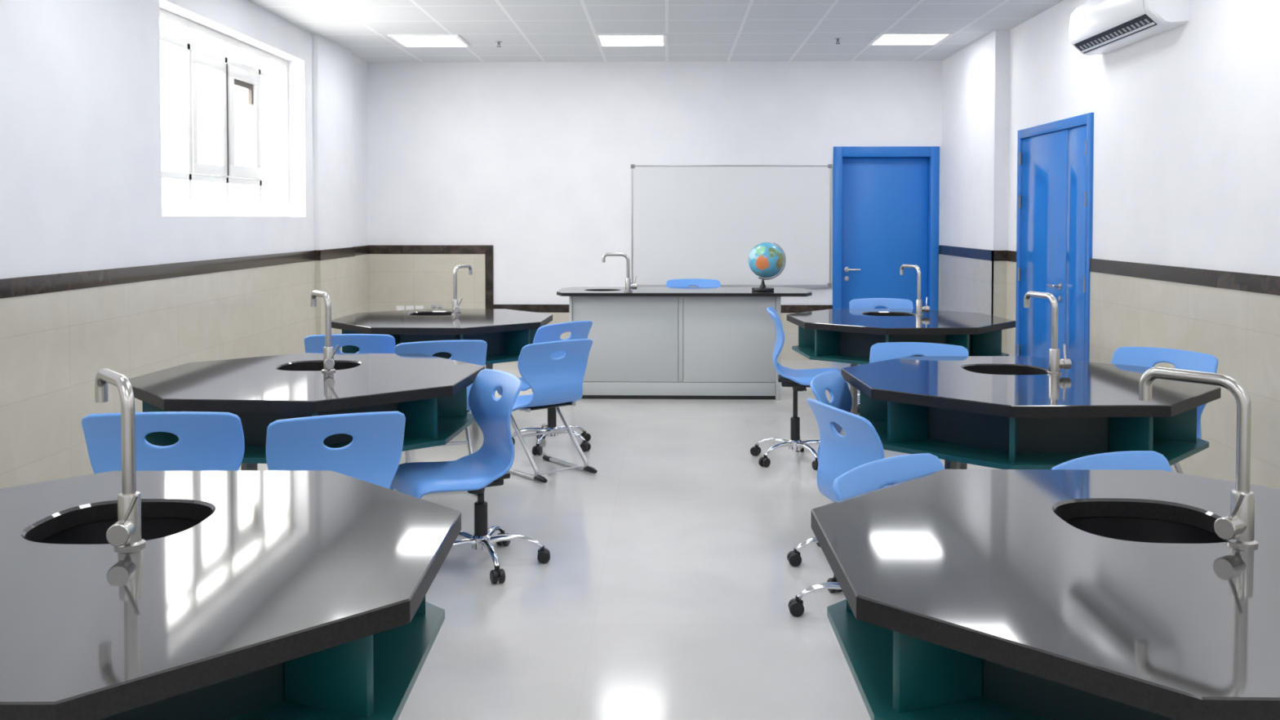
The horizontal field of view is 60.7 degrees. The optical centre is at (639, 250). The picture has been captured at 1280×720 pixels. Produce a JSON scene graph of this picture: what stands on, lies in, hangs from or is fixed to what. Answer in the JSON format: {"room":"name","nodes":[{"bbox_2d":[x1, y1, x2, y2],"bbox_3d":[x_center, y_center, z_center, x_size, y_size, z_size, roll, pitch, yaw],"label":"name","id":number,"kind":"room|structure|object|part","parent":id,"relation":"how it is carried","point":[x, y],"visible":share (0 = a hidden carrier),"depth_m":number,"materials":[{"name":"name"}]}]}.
{"room":"science classroom","nodes":[
{"label":"science classroom","id":0,"kind":"room"},
{"bbox_2d":[0,0,369,488],"bbox_3d":[-2.940,-0.205,4.544,0.309,2.926,13.050,0,2,1],"label":"wall","id":1,"kind":"structure","parent":0,"point":[94,276],"depth_m":5.97,"materials":[{"name":"paint"}]},
{"bbox_2d":[159,8,288,217],"bbox_3d":[-2.918,-0.875,7.661,0.070,1.273,2.550,0,2,1],"label":"window","id":2,"kind":"structure","parent":1,"relation":"in","point":[229,73],"depth_m":7.62,"materials":[{"name":"white plastic"}]},
{"bbox_3d":[-2.920,-0.907,7.370,0.051,0.790,0.550,0,2,1],"label":"sash","id":3,"kind":"part","parent":2,"relation":"part of","materials":[{"name":"white"}]},
{"bbox_3d":[-2.905,-0.926,7.984,0.051,0.790,0.580,0,2,1],"label":"sash","id":4,"kind":"part","parent":2,"relation":"part of","materials":[{"name":"white"}]},
{"bbox_2d":[238,360,999,719],"bbox_3d":[0.030,1.319,4.517,6.252,0.120,13.050,0,2,1],"label":"floor","id":5,"kind":"structure","parent":0,"point":[668,583],"depth_m":4.24,"materials":[{"name":"tile"}]},
{"bbox_2d":[81,411,244,473],"bbox_3d":[-1.454,0.883,3.451,0.468,0.817,0.522,0,2,-4],"label":"chair","id":6,"kind":"object","parent":5,"relation":"on","point":[207,441],"visible":0.23,"depth_m":3.30,"materials":[{"name":"blue plastic"},{"name":"silver metal"},{"name":"black plastic"}]},
{"bbox_2d":[0,368,461,719],"bbox_3d":[-1.080,0.792,2.166,1.364,1.076,1.364,2,2,45],"label":"lab table","id":7,"kind":"object","parent":5,"relation":"on","point":[128,593],"visible":1,"depth_m":1.98,"materials":[{"name":"stone"}]},
{"bbox_2d":[94,368,146,550],"bbox_3d":[-1.069,0.420,2.233,0.196,0.338,0.238,0,2,1],"label":"faucet","id":8,"kind":"object","parent":7,"relation":"on","point":[126,534],"depth_m":2.17,"materials":[{"name":"silver metal"}]},
{"bbox_2d":[39,517,203,544],"bbox_3d":[-1.125,0.698,2.379,0.354,0.143,0.354,0,2,2],"label":"sink basin","id":9,"kind":"object","parent":7,"relation":"in","point":[79,531],"depth_m":2.52,"materials":[{"name":"black ceramic"}]},
{"bbox_3d":[-1.080,0.721,2.164,0.878,0.176,0.878,2,2,45],"label":"panel","id":10,"kind":"part","parent":7,"relation":"part of","materials":[{"name":"teal laminate"}]},
{"bbox_2d":[226,601,444,719],"bbox_3d":[-1.080,0.819,2.167,1.293,0.020,1.293,2,2,45],"label":"shelf","id":11,"kind":"object","parent":7,"relation":"attached to","point":[400,653],"depth_m":2.04,"materials":[{"name":"teal laminate"}]},
{"bbox_2d":[128,290,484,470],"bbox_3d":[-1.390,0.718,4.628,1.364,1.076,1.364,-1,2,-40],"label":"lab table","id":12,"kind":"object","parent":5,"relation":"on","point":[430,392],"visible":0.77,"depth_m":4.34,"materials":[{"name":"stone"}]},
{"bbox_3d":[-1.551,1.015,4.323,0.048,0.500,0.048,1,2,27],"label":"leg","id":13,"kind":"part","parent":12,"relation":"part of","materials":[{"name":"grey metal"}]},
{"bbox_3d":[-1.704,1.000,4.798,0.048,0.500,0.048,1,2,27],"label":"leg","id":14,"kind":"part","parent":12,"relation":"part of","materials":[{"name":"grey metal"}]},
{"bbox_2d":[145,413,475,463],"bbox_3d":[-1.390,0.746,4.629,1.293,0.020,1.293,0,2,5],"label":"shelf","id":15,"kind":"object","parent":12,"relation":"attached to","point":[450,425],"depth_m":4.31,"materials":[{"name":"teal laminate"}]},
{"bbox_3d":[-1.390,0.647,4.626,0.878,0.176,0.878,0,2,5],"label":"panel","id":16,"kind":"part","parent":12,"relation":"part of","materials":[{"name":"teal laminate"}]},
{"bbox_2d":[310,290,338,372],"bbox_3d":[-1.365,0.346,4.726,0.191,0.338,0.251,0,2,1],"label":"faucet","id":17,"kind":"object","parent":12,"relation":"on","point":[329,352],"depth_m":4.66,"materials":[{"name":"silver metal"}]},
{"bbox_2d":[266,411,405,488],"bbox_3d":[-0.975,0.887,3.453,0.412,0.807,0.522,-1,2,-25],"label":"chair","id":18,"kind":"object","parent":5,"relation":"on","point":[373,455],"visible":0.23,"depth_m":3.31,"materials":[{"name":"blue plastic"},{"name":"silver metal"},{"name":"black plastic"}]},
{"bbox_2d":[303,333,395,353],"bbox_3d":[-1.533,0.822,5.873,0.468,0.792,0.522,0,2,-5],"label":"chair","id":19,"kind":"object","parent":5,"relation":"on","point":[366,343],"visible":0.11,"depth_m":5.70,"materials":[{"name":"blue plastic"}]},
{"bbox_2d":[394,339,487,494],"bbox_3d":[-1.049,0.834,5.651,0.468,0.782,0.522,-1,2,-20],"label":"chair","id":20,"kind":"object","parent":5,"relation":"on","point":[470,351],"visible":0.12,"depth_m":5.52,"materials":[{"name":"blue plastic"},{"name":"silver metal"},{"name":"black plastic"}]},
{"bbox_3d":[-1.199,1.027,5.610,0.038,0.395,0.392,-1,2,-20],"label":"leg","id":21,"kind":"part","parent":20,"relation":"part of","materials":[{"name":"silver metal"}]},
{"bbox_3d":[-0.903,1.024,5.716,0.038,0.395,0.392,-1,2,-20],"label":"leg","id":22,"kind":"part","parent":20,"relation":"part of","materials":[{"name":"silver metal"}]},
{"bbox_2d":[331,264,552,368],"bbox_3d":[-1.293,0.640,7.223,1.364,1.076,1.364,0,2,3],"label":"lab table","id":23,"kind":"object","parent":5,"relation":"on","point":[505,332],"visible":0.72,"depth_m":6.95,"materials":[{"name":"stone"}]},
{"bbox_3d":[-1.293,0.570,7.221,0.878,0.176,0.878,0,2,3],"label":"panel","id":24,"kind":"part","parent":23,"relation":"part of","materials":[{"name":"teal laminate"}]},
{"bbox_2d":[450,264,472,315],"bbox_3d":[-1.220,0.264,7.447,0.112,0.338,0.276,0,2,1],"label":"faucet","id":25,"kind":"object","parent":23,"relation":"on","point":[455,309],"depth_m":7.37,"materials":[{"name":"silver metal"}]},
{"bbox_3d":[-0.975,0.932,7.078,0.048,0.500,0.048,1,2,26],"label":"leg","id":26,"kind":"part","parent":23,"relation":"part of","materials":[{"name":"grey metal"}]},
{"bbox_2d":[484,354,519,364],"bbox_3d":[-1.293,0.668,7.224,1.293,0.020,1.293,0,2,3],"label":"shelf","id":27,"kind":"object","parent":23,"relation":"attached to","point":[490,358],"depth_m":6.82,"materials":[{"name":"teal laminate"}]},
{"bbox_2d":[389,368,550,583],"bbox_3d":[-0.663,0.880,4.368,0.592,0.767,0.529,-1,2,-28],"label":"swivel chair","id":28,"kind":"object","parent":5,"relation":"on","point":[489,465],"visible":0.85,"depth_m":4.37,"materials":[{"name":"blue plastic"}]},
{"bbox_3d":[-0.745,1.179,4.316,0.225,0.062,0.038,-1,2,-41],"label":"leg","id":29,"kind":"part","parent":28,"relation":"part of","materials":[{"name":"silver metal"}]},
{"bbox_3d":[-0.758,1.175,4.477,0.225,0.062,0.038,1,2,31],"label":"leg","id":30,"kind":"part","parent":28,"relation":"part of","materials":[{"name":"silver metal"}]},
{"bbox_3d":[-0.588,1.181,4.278,0.038,0.062,0.225,-1,2,-23],"label":"leg","id":31,"kind":"part","parent":28,"relation":"part of","materials":[{"name":"silver metal"}]},
{"bbox_3d":[-0.609,1.173,4.539,0.038,0.062,0.225,0,2,13],"label":"leg","id":32,"kind":"part","parent":28,"relation":"part of","materials":[{"name":"silver metal"}]},
{"bbox_3d":[-0.503,1.177,4.416,0.225,0.062,0.038,0,2,-5],"label":"leg","id":33,"kind":"part","parent":28,"relation":"part of","materials":[{"name":"silver metal"}]},
{"bbox_2d":[497,320,592,455],"bbox_3d":[-0.536,0.808,6.669,0.567,0.772,0.538,1,2,40],"label":"swivel chair","id":34,"kind":"object","parent":5,"relation":"on","point":[580,330],"visible":0.29,"depth_m":6.58,"materials":[{"name":"blue plastic"}]},
{"bbox_3d":[-0.675,1.109,6.663,0.225,0.062,0.038,0,2,-3],"label":"leg","id":35,"kind":"part","parent":34,"relation":"part of","materials":[{"name":"silver metal"}]},
{"bbox_3d":[-0.574,1.113,6.537,0.038,0.062,0.225,0,2,15],"label":"leg","id":36,"kind":"part","parent":34,"relation":"part of","materials":[{"name":"silver metal"}]},
{"bbox_3d":[-0.586,1.105,6.798,0.038,0.062,0.225,-1,2,-21],"label":"leg","id":37,"kind":"part","parent":34,"relation":"part of","materials":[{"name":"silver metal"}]},
{"bbox_3d":[-0.422,1.111,6.593,0.225,0.062,0.038,1,2,33],"label":"leg","id":38,"kind":"part","parent":34,"relation":"part of","materials":[{"name":"silver metal"}]},
{"bbox_3d":[-0.430,1.106,6.755,0.225,0.062,0.038,-1,2,-39],"label":"leg","id":39,"kind":"part","parent":34,"relation":"part of","materials":[{"name":"silver metal"}]},
{"bbox_2d":[495,338,597,483],"bbox_3d":[-0.535,0.846,6.019,0.468,0.737,0.522,-1,2,-40],"label":"chair","id":40,"kind":"object","parent":5,"relation":"on","point":[556,383],"visible":0.9,"depth_m":5.91,"materials":[{"name":"blue plastic"}]},
{"bbox_3d":[-0.660,1.029,5.928,0.038,0.372,0.392,-1,2,-40],"label":"leg","id":41,"kind":"part","parent":40,"relation":"part of","materials":[{"name":"silver metal"}]},
{"bbox_3d":[-0.418,1.023,6.130,0.038,0.372,0.392,-1,2,-40],"label":"leg","id":42,"kind":"part","parent":40,"relation":"part of","materials":[{"name":"silver metal"}]},
{"bbox_2d":[556,253,811,399],"bbox_3d":[0.343,0.572,8.645,1.965,1.126,0.720,0,2,1],"label":"lab bench","id":43,"kind":"object","parent":5,"relation":"on","point":[649,343],"depth_m":8.38,"materials":[{"name":"stone"}]},
{"bbox_3d":[-0.525,0.734,8.681,0.022,0.800,0.580,0,2,1],"label":"panel","id":44,"kind":"part","parent":43,"relation":"part of","materials":[{"name":"grey laminate"}]},
{"bbox_2d":[601,253,636,292],"bbox_3d":[-0.158,0.166,8.445,0.272,0.301,0.078,0,2,1],"label":"faucet","id":45,"kind":"object","parent":43,"relation":"on","point":[628,286],"depth_m":8.42,"materials":[{"name":"silver metal"}]},
{"bbox_3d":[-0.112,0.677,8.401,0.811,0.661,0.020,0,2,1],"label":"panel","id":46,"kind":"part","parent":43,"relation":"part of","materials":[{"name":"grey laminate"}]},
{"bbox_3d":[0.260,1.062,8.404,1.555,0.101,0.020,0,2,1],"label":"plinth panel","id":47,"kind":"part","parent":43,"relation":"part of","materials":[{"name":"grey laminate"}]},
{"bbox_2d":[556,286,811,296],"bbox_3d":[0.343,0.323,8.638,1.965,0.025,0.720,0,2,1],"label":"countertop","id":48,"kind":"structure","parent":43,"relation":"on","point":[575,291],"depth_m":8.42,"materials":[{"name":"stone"}]},
{"bbox_3d":[0.686,0.677,8.382,0.703,0.661,0.020,0,2,1],"label":"panel","id":49,"kind":"part","parent":43,"relation":"part of","materials":[{"name":"grey laminate"}]},
{"bbox_2d":[748,241,786,291],"bbox_3d":[0.984,0.121,8.531,0.278,0.382,0.278,1,2,29],"label":"globe","id":50,"kind":"object","parent":43,"relation":"on","point":[766,260],"visible":1,"depth_m":8.44,"materials":[{"name":"multicoloured plastic"}]},
{"bbox_3d":[1.065,0.735,8.643,0.036,0.800,0.580,0,2,1],"label":"panel","id":51,"kind":"part","parent":43,"relation":"part of","materials":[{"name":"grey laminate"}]},
{"bbox_2d":[666,278,720,287],"bbox_3d":[0.454,0.681,9.291,0.541,0.870,0.567,0,2,1],"label":"swivel chair","id":52,"kind":"object","parent":5,"relation":"on","point":[686,282],"visible":0.06,"depth_m":9.41,"materials":[{"name":"blue plastic"}]},
{"bbox_2d":[750,306,848,470],"bbox_3d":[0.908,0.767,6.284,0.547,0.877,0.534,0,2,6],"label":"swivel chair","id":53,"kind":"object","parent":5,"relation":"on","point":[799,380],"visible":0.7,"depth_m":6.23,"materials":[{"name":"blue plastic"},{"name":"black plastic"},{"name":"chrome"}]},
{"bbox_3d":[0.776,1.118,6.359,0.225,0.062,0.038,1,2,32],"label":"leg","id":54,"kind":"part","parent":53,"relation":"part of","materials":[{"name":"silver metal"}]},
{"bbox_3d":[0.786,1.123,6.198,0.225,0.062,0.038,-1,2,-40],"label":"leg","id":55,"kind":"part","parent":53,"relation":"part of","materials":[{"name":"silver metal"}]},
{"bbox_3d":[0.943,1.124,6.157,0.038,0.062,0.225,-1,2,-22],"label":"leg","id":56,"kind":"part","parent":53,"relation":"part of","materials":[{"name":"silver metal"}]},
{"bbox_3d":[1.030,1.120,6.294,0.225,0.062,0.038,0,2,-4],"label":"leg","id":57,"kind":"part","parent":53,"relation":"part of","materials":[{"name":"silver metal"}]},
{"bbox_2d":[787,397,884,617],"bbox_3d":[0.803,0.904,3.846,0.559,0.750,0.516,-1,2,-17],"label":"swivel chair","id":58,"kind":"object","parent":5,"relation":"on","point":[861,444],"visible":0.31,"depth_m":3.80,"materials":[{"name":"blue plastic"},{"name":"black plastic"},{"name":"chrome"}]},
{"bbox_3d":[0.663,1.194,3.836,0.225,0.062,0.038,0,2,1],"label":"leg","id":59,"kind":"part","parent":58,"relation":"part of","materials":[{"name":"silver metal"}]},
{"bbox_2d":[786,370,890,566],"bbox_3d":[0.882,0.885,4.381,0.546,0.757,0.535,1,2,23],"label":"swivel chair","id":60,"kind":"object","parent":5,"relation":"on","point":[833,381],"visible":0.14,"depth_m":4.48,"materials":[{"name":"blue plastic"},{"name":"black plastic"},{"name":"chrome"}]},
{"bbox_3d":[0.735,1.177,4.397,0.225,0.062,0.038,0,2,-4],"label":"leg","id":61,"kind":"part","parent":60,"relation":"part of","materials":[{"name":"silver metal"}]},
{"bbox_2d":[848,297,913,413],"bbox_3d":[1.791,0.756,7.926,0.515,0.802,0.559,0,2,1],"label":"swivel chair","id":62,"kind":"object","parent":5,"relation":"on","point":[868,303],"visible":0.12,"depth_m":8.05,"materials":[{"name":"blue plastic"},{"name":"black plastic"},{"name":"chrome"}]},
{"bbox_2d":[832,453,945,501],"bbox_3d":[0.732,0.926,2.667,0.542,0.777,0.528,-2,2,-44],"label":"swivel chair","id":63,"kind":"object","parent":5,"relation":"on","point":[879,473],"visible":0.1,"depth_m":2.77,"materials":[{"name":"blue plastic"},{"name":"black plastic"},{"name":"chrome"}]},
{"bbox_2d":[786,264,1015,414],"bbox_3d":[1.699,0.640,7.219,1.364,1.076,1.364,0,2,-4],"label":"lab table","id":64,"kind":"object","parent":5,"relation":"on","point":[846,335],"visible":0.77,"depth_m":6.96,"materials":[{"name":"stone"}]},
{"bbox_3d":[1.384,0.932,7.071,0.048,0.500,0.048,-1,2,-26],"label":"leg","id":65,"kind":"part","parent":64,"relation":"part of","materials":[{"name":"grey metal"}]},
{"bbox_2d":[791,345,1008,364],"bbox_3d":[1.699,0.668,7.220,1.293,0.020,1.293,1,2,41],"label":"shelf","id":66,"kind":"object","parent":64,"relation":"attached to","point":[807,351],"depth_m":6.95,"materials":[{"name":"teal laminate"}]},
{"bbox_3d":[1.699,0.570,7.217,0.878,0.176,0.878,1,2,41],"label":"panel","id":67,"kind":"part","parent":64,"relation":"part of","materials":[{"name":"teal laminate"}]},
{"bbox_2d":[899,264,929,315],"bbox_3d":[1.875,0.264,7.456,0.160,0.338,0.232,0,2,1],"label":"faucet","id":68,"kind":"object","parent":64,"relation":"on","point":[920,310],"depth_m":7.36,"materials":[{"name":"silver metal"}]},
{"bbox_2d":[869,342,968,363],"bbox_3d":[1.313,0.847,5.229,0.538,0.782,0.541,1,2,19],"label":"swivel chair","id":69,"kind":"object","parent":5,"relation":"on","point":[879,352],"visible":0.09,"depth_m":5.37,"materials":[{"name":"blue plastic"}]},
{"bbox_2d":[840,290,1221,469],"bbox_3d":[1.567,0.721,4.515,1.364,1.076,1.364,2,2,44],"label":"lab table","id":70,"kind":"object","parent":5,"relation":"on","point":[1002,412],"visible":0.83,"depth_m":4.19,"materials":[{"name":"stone"}]},
{"bbox_3d":[1.244,1.013,4.382,0.048,0.500,0.048,-1,2,-24],"label":"leg","id":71,"kind":"part","parent":70,"relation":"part of","materials":[{"name":"grey metal"}]},
{"bbox_3d":[1.425,0.999,4.846,0.048,0.500,0.048,-1,2,-24],"label":"leg","id":72,"kind":"part","parent":70,"relation":"part of","materials":[{"name":"grey metal"}]},
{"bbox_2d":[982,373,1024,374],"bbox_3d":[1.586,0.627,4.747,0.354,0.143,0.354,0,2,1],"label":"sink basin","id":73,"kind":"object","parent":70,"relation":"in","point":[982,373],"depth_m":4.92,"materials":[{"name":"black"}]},
{"bbox_3d":[1.567,0.651,4.513,0.878,0.176,0.878,0,2,-1],"label":"panel","id":74,"kind":"part","parent":70,"relation":"part of","materials":[{"name":"teal laminate"}]},
{"bbox_2d":[867,419,1208,469],"bbox_3d":[1.567,0.749,4.516,1.293,0.020,1.293,0,2,-1],"label":"shelf","id":75,"kind":"object","parent":70,"relation":"attached to","point":[1175,448],"depth_m":4.09,"materials":[{"name":"teal laminate"}]},
{"bbox_2d":[1023,290,1071,374],"bbox_3d":[1.750,0.347,4.690,0.136,0.338,0.240,0,2,1],"label":"faucet","id":76,"kind":"object","parent":70,"relation":"on","point":[1056,366],"depth_m":4.59,"materials":[{"name":"silver metal"}]},
{"bbox_2d":[810,367,1279,719],"bbox_3d":[1.063,0.791,2.177,1.364,1.076,1.364,-2,2,-44],"label":"lab table","id":77,"kind":"object","parent":5,"relation":"on","point":[970,594],"visible":1,"depth_m":1.99,"materials":[{"name":"stone"}]},
{"bbox_2d":[826,599,1051,719],"bbox_3d":[1.063,0.819,2.178,1.293,0.020,1.293,0,2,1],"label":"shelf","id":78,"kind":"object","parent":77,"relation":"attached to","point":[867,648],"depth_m":1.99,"materials":[{"name":"teal laminate"}]},
{"bbox_3d":[1.063,0.721,2.175,0.878,0.176,0.878,0,2,1],"label":"panel","id":79,"kind":"part","parent":77,"relation":"part of","materials":[{"name":"teal laminate"}]},
{"bbox_2d":[1063,516,1225,543],"bbox_3d":[1.098,0.698,2.385,0.354,0.143,0.354,0,2,2],"label":"sink basin","id":80,"kind":"object","parent":77,"relation":"in","point":[1168,530],"depth_m":2.54,"materials":[{"name":"black"}]},
{"bbox_2d":[1138,367,1257,547],"bbox_3d":[1.160,0.420,2.251,0.168,0.338,0.246,0,2,1],"label":"faucet","id":81,"kind":"object","parent":77,"relation":"on","point":[1237,528],"depth_m":2.19,"materials":[{"name":"silver metal"}]},
{"bbox_2d":[1051,450,1173,471],"bbox_3d":[1.328,0.937,2.863,0.515,0.744,0.576,-1,2,-23],"label":"swivel chair","id":82,"kind":"object","parent":5,"relation":"on","point":[1132,460],"visible":0.07,"depth_m":3.03,"materials":[{"name":"blue plastic"}]},
{"bbox_2d":[1111,346,1218,473],"bbox_3d":[2.257,0.848,4.854,0.522,0.802,0.468,-1,2,-39],"label":"chair","id":83,"kind":"object","parent":5,"relation":"on","point":[1148,357],"visible":0.09,"depth_m":4.92,"materials":[{"name":"blue plastic"},{"name":"chrome metal"},{"name":"black plastic"}]},
{"bbox_3d":[2.352,1.048,4.735,0.392,0.405,0.038,-1,2,-39],"label":"leg","id":84,"kind":"part","parent":83,"relation":"part of","materials":[{"name":"silver metal"}]},
{"bbox_2d":[366,60,942,359],"bbox_3d":[0.186,-0.395,10.859,5.752,2.926,0.266,0,2,1],"label":"wall","id":85,"kind":"structure","parent":0,"point":[519,174],"depth_m":10.75,"materials":[{"name":"paint"}]},
{"bbox_2d":[396,306,404,310],"bbox_3d":[-2.372,0.585,10.815,0.078,0.080,0.013,0,2,1],"label":"wall plate","id":86,"kind":"object","parent":85,"relation":"attached to","point":[398,308],"visible":0.53,"depth_m":10.81,"materials":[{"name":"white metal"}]},
{"bbox_2d":[405,306,413,310],"bbox_3d":[-2.277,0.585,10.813,0.078,0.080,0.013,0,2,1],"label":"wall plate","id":87,"kind":"object","parent":85,"relation":"attached to","point":[407,308],"visible":0.5,"depth_m":10.81,"materials":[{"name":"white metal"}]},
{"bbox_2d":[415,306,423,309],"bbox_3d":[-2.182,0.585,10.810,0.078,0.080,0.013,0,2,1],"label":"wall plate","id":88,"kind":"object","parent":85,"relation":"attached to","point":[416,307],"visible":0.44,"depth_m":10.81,"materials":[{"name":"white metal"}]},
{"bbox_2d":[431,304,443,308],"bbox_3d":[-2.007,0.568,10.806,0.120,0.065,0.012,0,2,1],"label":"wall plate","id":89,"kind":"object","parent":85,"relation":"attached to","point":[433,306],"visible":0.52,"depth_m":10.80,"materials":[{"name":"white plastic"}]},
{"bbox_2d":[631,164,831,288],"bbox_3d":[0.892,-0.242,10.696,1.967,1.209,0.060,0,2,1],"label":"whiteboard","id":90,"kind":"object","parent":85,"relation":"attached to","point":[689,221],"visible":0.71,"depth_m":10.71,"materials":[{"name":"white plastic"}]},
{"bbox_2d":[636,284,828,288],"bbox_3d":[0.892,0.349,10.713,1.891,0.026,0.059,0,2,1],"label":"tray","id":91,"kind":"object","parent":90,"relation":"on","point":[637,286],"depth_m":10.68,"materials":[{"name":"silver metal"}]},
{"bbox_2d":[832,146,939,310],"bbox_3d":[2.406,0.026,10.759,1.029,2.090,0.162,0,2,1],"label":"door","id":92,"kind":"structure","parent":85,"relation":"in","point":[886,202],"depth_m":10.76,"materials":[{"name":"blue wood"}]},
{"bbox_3d":[2.090,0.186,10.761,0.151,0.052,0.054,0,2,1],"label":"handle","id":93,"kind":"part","parent":92,"relation":"part of","materials":[{"name":"silver metal"}]},
{"bbox_2d":[247,0,1063,62],"bbox_3d":[0.030,-1.740,4.425,6.252,0.150,13.050,0,2,1],"label":"ceiling","id":94,"kind":"structure","parent":0,"point":[527,30],"depth_m":8.75,"materials":[{"name":"tile"}]},
{"bbox_2d":[387,34,471,47],"bbox_3d":[-1.809,-1.810,9.437,0.594,0.012,0.594,0,2,1],"label":"recessed light","id":95,"kind":"object","parent":94,"relation":"in","point":[423,40],"visible":1,"depth_m":9.43,"materials":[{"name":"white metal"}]},
{"bbox_2d":[392,36,466,46],"bbox_3d":[-1.809,-1.811,9.437,0.536,0.007,0.536,0,2,1],"label":"diffuser","id":96,"kind":"object","parent":95,"relation":"attached to","point":[403,41],"depth_m":9.43,"materials":[{"name":"white plastic"}]},
{"bbox_2d":[495,40,502,47],"bbox_3d":[-1.227,-1.795,9.503,0.060,0.046,0.060,0,2,1],"label":"sprinkler","id":97,"kind":"object","parent":94,"relation":"attached to","point":[498,42],"visible":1,"depth_m":9.50,"materials":[{"name":"silver metal"}]},
{"bbox_2d":[595,33,666,46],"bbox_3d":[-0.070,-1.809,9.395,0.594,0.012,0.594,0,2,1],"label":"recessed light","id":98,"kind":"object","parent":94,"relation":"in","point":[621,39],"visible":1,"depth_m":9.36,"materials":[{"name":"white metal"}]},
{"bbox_2d":[599,35,662,45],"bbox_3d":[-0.070,-1.810,9.394,0.536,0.007,0.536,0,2,1],"label":"diffuser","id":99,"kind":"object","parent":98,"relation":"attached to","point":[603,40],"depth_m":9.40,"materials":[{"name":"white plastic"}]},
{"bbox_2d":[834,37,841,44],"bbox_3d":[1.689,-1.790,9.332,0.060,0.046,0.060,0,2,1],"label":"sprinkler","id":100,"kind":"object","parent":94,"relation":"attached to","point":[837,38],"visible":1,"depth_m":9.32,"materials":[{"name":"silver metal"}]},
{"bbox_2d":[867,32,953,45],"bbox_3d":[2.300,-1.807,9.337,0.594,0.012,0.594,0,2,1],"label":"recessed light","id":101,"kind":"object","parent":94,"relation":"in","point":[883,38],"visible":1,"depth_m":9.30,"materials":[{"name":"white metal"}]},
{"bbox_2d":[939,0,1279,488],"bbox_3d":[2.964,-0.201,4.400,0.383,2.926,13.050,0,2,1],"label":"wall","id":102,"kind":"structure","parent":0,"point":[1186,224],"depth_m":6.16,"materials":[{"name":"paint"}]},
{"bbox_2d":[1015,112,1093,361],"bbox_3d":[3.010,0.114,7.933,0.162,2.085,1.495,0,2,1],"label":"door","id":103,"kind":"structure","parent":102,"relation":"in","point":[1055,213],"depth_m":7.85,"materials":[{"name":"blue wood"}]},
{"bbox_3d":[2.953,0.250,7.791,0.054,0.052,0.151,0,2,1],"label":"handle","id":104,"kind":"part","parent":103,"relation":"part of","materials":[{"name":"silver metal"}]},
{"bbox_2d":[1069,0,1189,55],"bbox_3d":[2.843,-1.388,6.434,0.226,0.313,1.160,0,2,1],"label":"air conditioner","id":105,"kind":"object","parent":102,"relation":"attached to","point":[1096,27],"visible":1,"depth_m":6.32,"materials":[{"name":"white plastic"}]},
{"bbox_2d":[1073,13,1156,53],"bbox_3d":[2.787,-1.271,6.449,0.067,0.060,1.040,0,2,1],"label":"air vent","id":106,"kind":"object","parent":105,"relation":"attached to","point":[1130,26],"depth_m":6.39,"materials":[{"name":"grey"}]}
]}

